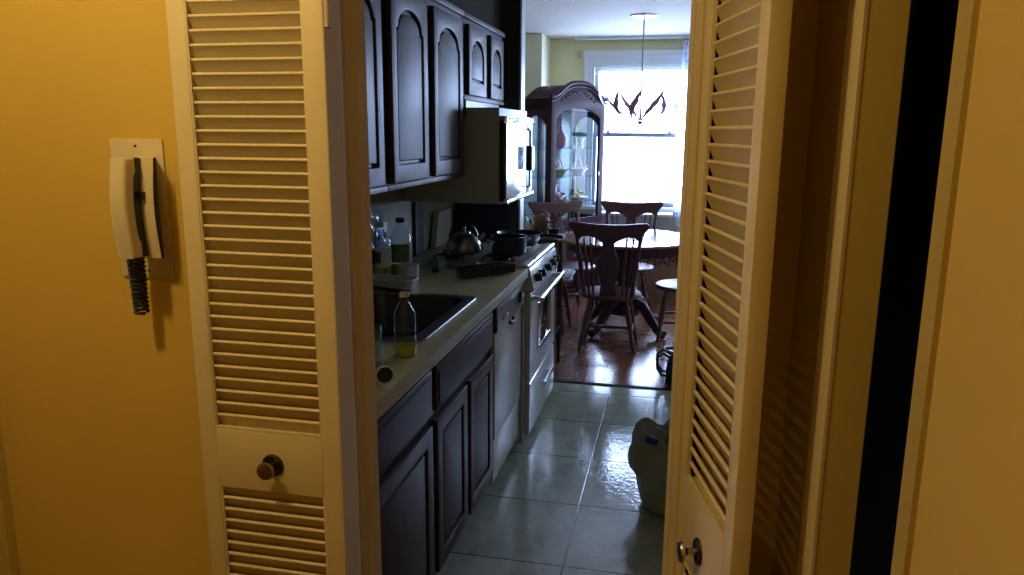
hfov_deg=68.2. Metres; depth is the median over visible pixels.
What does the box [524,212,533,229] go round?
ceramic jug
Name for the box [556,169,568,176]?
bowl
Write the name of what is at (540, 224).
woven basket
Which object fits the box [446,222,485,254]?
kettle
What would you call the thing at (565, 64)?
wall
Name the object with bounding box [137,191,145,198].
switch
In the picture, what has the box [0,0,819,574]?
wall
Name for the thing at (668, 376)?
handbag
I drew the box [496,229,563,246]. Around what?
frying pan
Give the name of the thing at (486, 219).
panel
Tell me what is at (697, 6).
trim
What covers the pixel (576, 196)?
posy
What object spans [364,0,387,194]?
upper cabinet
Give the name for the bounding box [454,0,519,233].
wall partition
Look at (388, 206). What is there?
wall
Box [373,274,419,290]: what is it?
plastic tub
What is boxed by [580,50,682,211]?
window
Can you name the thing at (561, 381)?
trim
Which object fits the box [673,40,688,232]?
lace curtain
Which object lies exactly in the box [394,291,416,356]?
soap bottle
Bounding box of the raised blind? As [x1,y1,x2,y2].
[595,65,681,72]
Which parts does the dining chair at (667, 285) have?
leg, seat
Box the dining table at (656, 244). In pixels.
[563,229,678,338]
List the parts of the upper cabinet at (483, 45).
door, rail, rail, door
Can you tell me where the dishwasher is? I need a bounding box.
[488,280,524,482]
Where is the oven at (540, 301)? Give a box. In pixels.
[524,269,564,380]
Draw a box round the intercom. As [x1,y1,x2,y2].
[109,139,174,314]
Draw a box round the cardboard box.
[638,257,677,303]
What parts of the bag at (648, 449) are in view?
bag handle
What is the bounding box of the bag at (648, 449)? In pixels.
[628,417,669,515]
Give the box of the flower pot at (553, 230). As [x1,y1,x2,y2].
[546,212,561,233]
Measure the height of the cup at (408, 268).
0.085 m
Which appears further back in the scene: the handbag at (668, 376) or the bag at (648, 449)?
the handbag at (668, 376)
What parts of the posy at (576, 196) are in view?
dish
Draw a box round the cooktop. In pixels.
[411,242,541,265]
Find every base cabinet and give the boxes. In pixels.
[377,370,434,574]
[429,312,492,574]
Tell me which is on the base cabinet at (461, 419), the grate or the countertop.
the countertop
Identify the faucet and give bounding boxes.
[373,286,409,293]
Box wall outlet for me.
[375,222,387,246]
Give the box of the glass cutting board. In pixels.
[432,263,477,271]
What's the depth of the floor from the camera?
3.43 m
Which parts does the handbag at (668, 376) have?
handle, handle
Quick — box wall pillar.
[525,33,549,96]
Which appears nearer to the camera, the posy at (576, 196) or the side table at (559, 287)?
the side table at (559, 287)
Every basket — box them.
[531,210,549,233]
[556,155,568,176]
[568,155,587,175]
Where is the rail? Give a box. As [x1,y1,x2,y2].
[575,35,689,39]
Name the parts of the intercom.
coiled cord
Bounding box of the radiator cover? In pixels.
[594,210,672,287]
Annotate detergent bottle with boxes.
[372,222,391,274]
[390,218,411,274]
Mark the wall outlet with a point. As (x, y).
(380, 234)
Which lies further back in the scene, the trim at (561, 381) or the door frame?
the trim at (561, 381)
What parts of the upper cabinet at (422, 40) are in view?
door, rail, rail, door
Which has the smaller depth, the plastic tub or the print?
the plastic tub
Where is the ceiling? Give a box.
[525,0,691,38]
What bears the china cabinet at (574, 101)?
on the floor
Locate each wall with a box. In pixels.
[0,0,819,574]
[370,188,453,256]
[447,0,501,30]
[549,38,689,231]
[849,0,958,574]
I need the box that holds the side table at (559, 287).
[538,233,564,372]
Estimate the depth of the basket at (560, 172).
7.06 m
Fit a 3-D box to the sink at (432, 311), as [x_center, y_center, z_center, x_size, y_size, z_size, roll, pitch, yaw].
[-0.438,0.167,2.707,0.480,0.162,0.690,3,12,12]
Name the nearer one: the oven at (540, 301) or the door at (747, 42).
the door at (747, 42)
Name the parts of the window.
sill, sash, sash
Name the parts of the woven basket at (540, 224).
handle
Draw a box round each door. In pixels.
[165,0,345,574]
[675,0,792,574]
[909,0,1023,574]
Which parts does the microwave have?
door, door glass, trim, vent trim, control panel, handle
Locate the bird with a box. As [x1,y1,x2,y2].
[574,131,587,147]
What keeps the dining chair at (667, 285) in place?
on the floor
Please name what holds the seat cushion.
on the dining chair at (565, 291)
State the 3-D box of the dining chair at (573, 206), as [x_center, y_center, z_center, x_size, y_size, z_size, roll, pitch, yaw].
[0.491,-0.257,6.578,0.550,0.954,0.510,-5,13,-25]
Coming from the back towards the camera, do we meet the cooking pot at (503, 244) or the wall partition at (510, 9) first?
the wall partition at (510, 9)
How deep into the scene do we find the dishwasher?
3.40 m
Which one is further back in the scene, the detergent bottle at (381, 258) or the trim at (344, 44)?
the detergent bottle at (381, 258)
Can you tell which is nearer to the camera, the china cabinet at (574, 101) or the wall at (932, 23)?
the wall at (932, 23)
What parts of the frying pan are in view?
handle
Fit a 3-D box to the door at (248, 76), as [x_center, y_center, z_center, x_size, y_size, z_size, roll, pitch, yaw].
[-0.504,0.214,1.557,0.334,2.015,0.067,3,12,12]
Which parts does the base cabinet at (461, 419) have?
door, false drawer, door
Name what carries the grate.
on the countertop
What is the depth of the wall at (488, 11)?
3.98 m
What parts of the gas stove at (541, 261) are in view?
burner, burner, control panel, drawer, knob, trim, knob, drawer handle, knob, knob, knob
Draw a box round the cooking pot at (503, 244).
[486,233,530,256]
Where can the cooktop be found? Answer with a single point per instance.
(533, 256)
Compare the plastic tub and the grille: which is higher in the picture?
the grille
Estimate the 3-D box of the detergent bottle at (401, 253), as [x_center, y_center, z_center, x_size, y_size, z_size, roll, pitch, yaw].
[-0.493,-0.178,3.353,0.094,0.263,0.094,3,12,12]
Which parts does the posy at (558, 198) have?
dish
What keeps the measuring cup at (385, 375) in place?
on the countertop
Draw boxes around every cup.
[376,365,394,384]
[399,262,418,283]
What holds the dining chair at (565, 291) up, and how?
on the floor
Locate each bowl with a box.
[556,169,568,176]
[568,168,587,175]
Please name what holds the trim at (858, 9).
attached to the door frame
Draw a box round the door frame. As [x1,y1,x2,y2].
[772,0,910,574]
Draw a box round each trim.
[0,423,20,574]
[322,0,381,574]
[413,202,423,255]
[518,0,525,228]
[553,379,670,390]
[662,0,710,574]
[797,0,868,574]
[890,0,980,574]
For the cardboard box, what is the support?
on the floor
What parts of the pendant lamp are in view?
glass, glass, glass, glass, lamp shade, rod, glass, glass, glass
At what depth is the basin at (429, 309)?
3.00 m
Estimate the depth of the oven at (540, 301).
3.89 m
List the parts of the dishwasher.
kick panel, door, control panel, chrome trim, timer knob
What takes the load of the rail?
attached to the wall at (565, 64)
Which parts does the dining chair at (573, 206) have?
crest rail, seat, post, leg, leg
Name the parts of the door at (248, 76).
louver panel, knob, louver panel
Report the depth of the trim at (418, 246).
3.96 m
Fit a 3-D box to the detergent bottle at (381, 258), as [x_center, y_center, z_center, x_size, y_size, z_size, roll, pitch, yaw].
[-0.569,-0.154,3.268,0.092,0.251,0.096,3,12,12]
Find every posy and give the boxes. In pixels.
[555,192,567,201]
[568,190,586,199]
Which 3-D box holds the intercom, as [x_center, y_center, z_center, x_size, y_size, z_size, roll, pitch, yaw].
[-0.786,-0.119,1.554,0.138,0.364,0.112,3,12,12]
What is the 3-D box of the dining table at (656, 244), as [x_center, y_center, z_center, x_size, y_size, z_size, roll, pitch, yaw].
[0.899,-0.029,5.979,1.080,0.750,1.080,3,12,12]
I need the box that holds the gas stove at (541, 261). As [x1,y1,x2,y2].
[411,208,564,433]
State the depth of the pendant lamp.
6.07 m
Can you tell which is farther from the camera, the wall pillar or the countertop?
the wall pillar
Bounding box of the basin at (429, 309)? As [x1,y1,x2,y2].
[373,294,460,336]
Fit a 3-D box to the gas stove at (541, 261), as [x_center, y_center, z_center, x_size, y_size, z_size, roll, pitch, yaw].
[-0.123,0.167,4.122,0.720,1.105,0.763,3,12,12]
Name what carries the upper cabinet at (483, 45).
attached to the wall at (388, 206)
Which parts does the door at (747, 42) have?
louver panel, knob, louver rod, louver panel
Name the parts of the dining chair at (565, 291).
leg, leg, seat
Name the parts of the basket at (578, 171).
handle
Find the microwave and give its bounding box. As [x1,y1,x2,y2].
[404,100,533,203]
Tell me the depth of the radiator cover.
7.51 m
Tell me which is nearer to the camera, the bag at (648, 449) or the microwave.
the bag at (648, 449)
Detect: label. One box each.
[372,241,391,266]
[390,235,411,262]
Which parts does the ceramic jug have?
handle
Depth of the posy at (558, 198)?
7.12 m
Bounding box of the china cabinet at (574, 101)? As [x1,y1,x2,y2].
[524,80,607,293]
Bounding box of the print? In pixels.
[372,250,380,264]
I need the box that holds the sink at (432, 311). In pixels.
[373,290,475,342]
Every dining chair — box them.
[528,200,598,305]
[555,277,572,335]
[568,221,649,354]
[601,200,663,307]
[655,279,676,342]
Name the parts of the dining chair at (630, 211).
post, crest rail, leg, seat, leg, post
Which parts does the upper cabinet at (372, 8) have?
rail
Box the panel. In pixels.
[454,205,517,242]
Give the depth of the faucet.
2.80 m
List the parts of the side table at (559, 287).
leg, leg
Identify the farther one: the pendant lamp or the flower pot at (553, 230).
the pendant lamp
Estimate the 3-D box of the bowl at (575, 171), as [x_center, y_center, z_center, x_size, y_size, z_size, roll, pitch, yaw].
[0.635,-1.119,7.311,0.189,0.070,0.209,11,16,41]
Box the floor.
[436,288,675,574]
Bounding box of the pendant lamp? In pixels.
[599,13,683,124]
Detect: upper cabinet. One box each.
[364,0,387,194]
[381,0,464,190]
[461,11,504,104]
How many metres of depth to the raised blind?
7.52 m
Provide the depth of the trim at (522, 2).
4.40 m
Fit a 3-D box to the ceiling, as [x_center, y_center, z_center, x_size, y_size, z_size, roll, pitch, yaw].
[0.394,-1.581,2.931,4.300,0.080,9.900,3,12,12]
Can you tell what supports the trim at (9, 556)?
attached to the wall at (100, 422)
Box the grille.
[603,220,664,230]
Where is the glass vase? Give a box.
[556,119,567,147]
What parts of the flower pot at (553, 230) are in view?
pot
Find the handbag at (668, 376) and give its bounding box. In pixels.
[656,346,673,383]
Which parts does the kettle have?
handle, lid, spout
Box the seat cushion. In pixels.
[556,268,575,281]
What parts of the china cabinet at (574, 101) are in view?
frame, door, frame, crown moulding, crown moulding, frame, door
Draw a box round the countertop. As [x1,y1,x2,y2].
[375,263,527,419]
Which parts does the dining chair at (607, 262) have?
post, leg, leg, crest rail, seat, leg, leg, post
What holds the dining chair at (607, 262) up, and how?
on the floor
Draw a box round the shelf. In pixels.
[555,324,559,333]
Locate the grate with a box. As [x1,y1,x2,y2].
[456,262,515,278]
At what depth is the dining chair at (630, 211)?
6.69 m

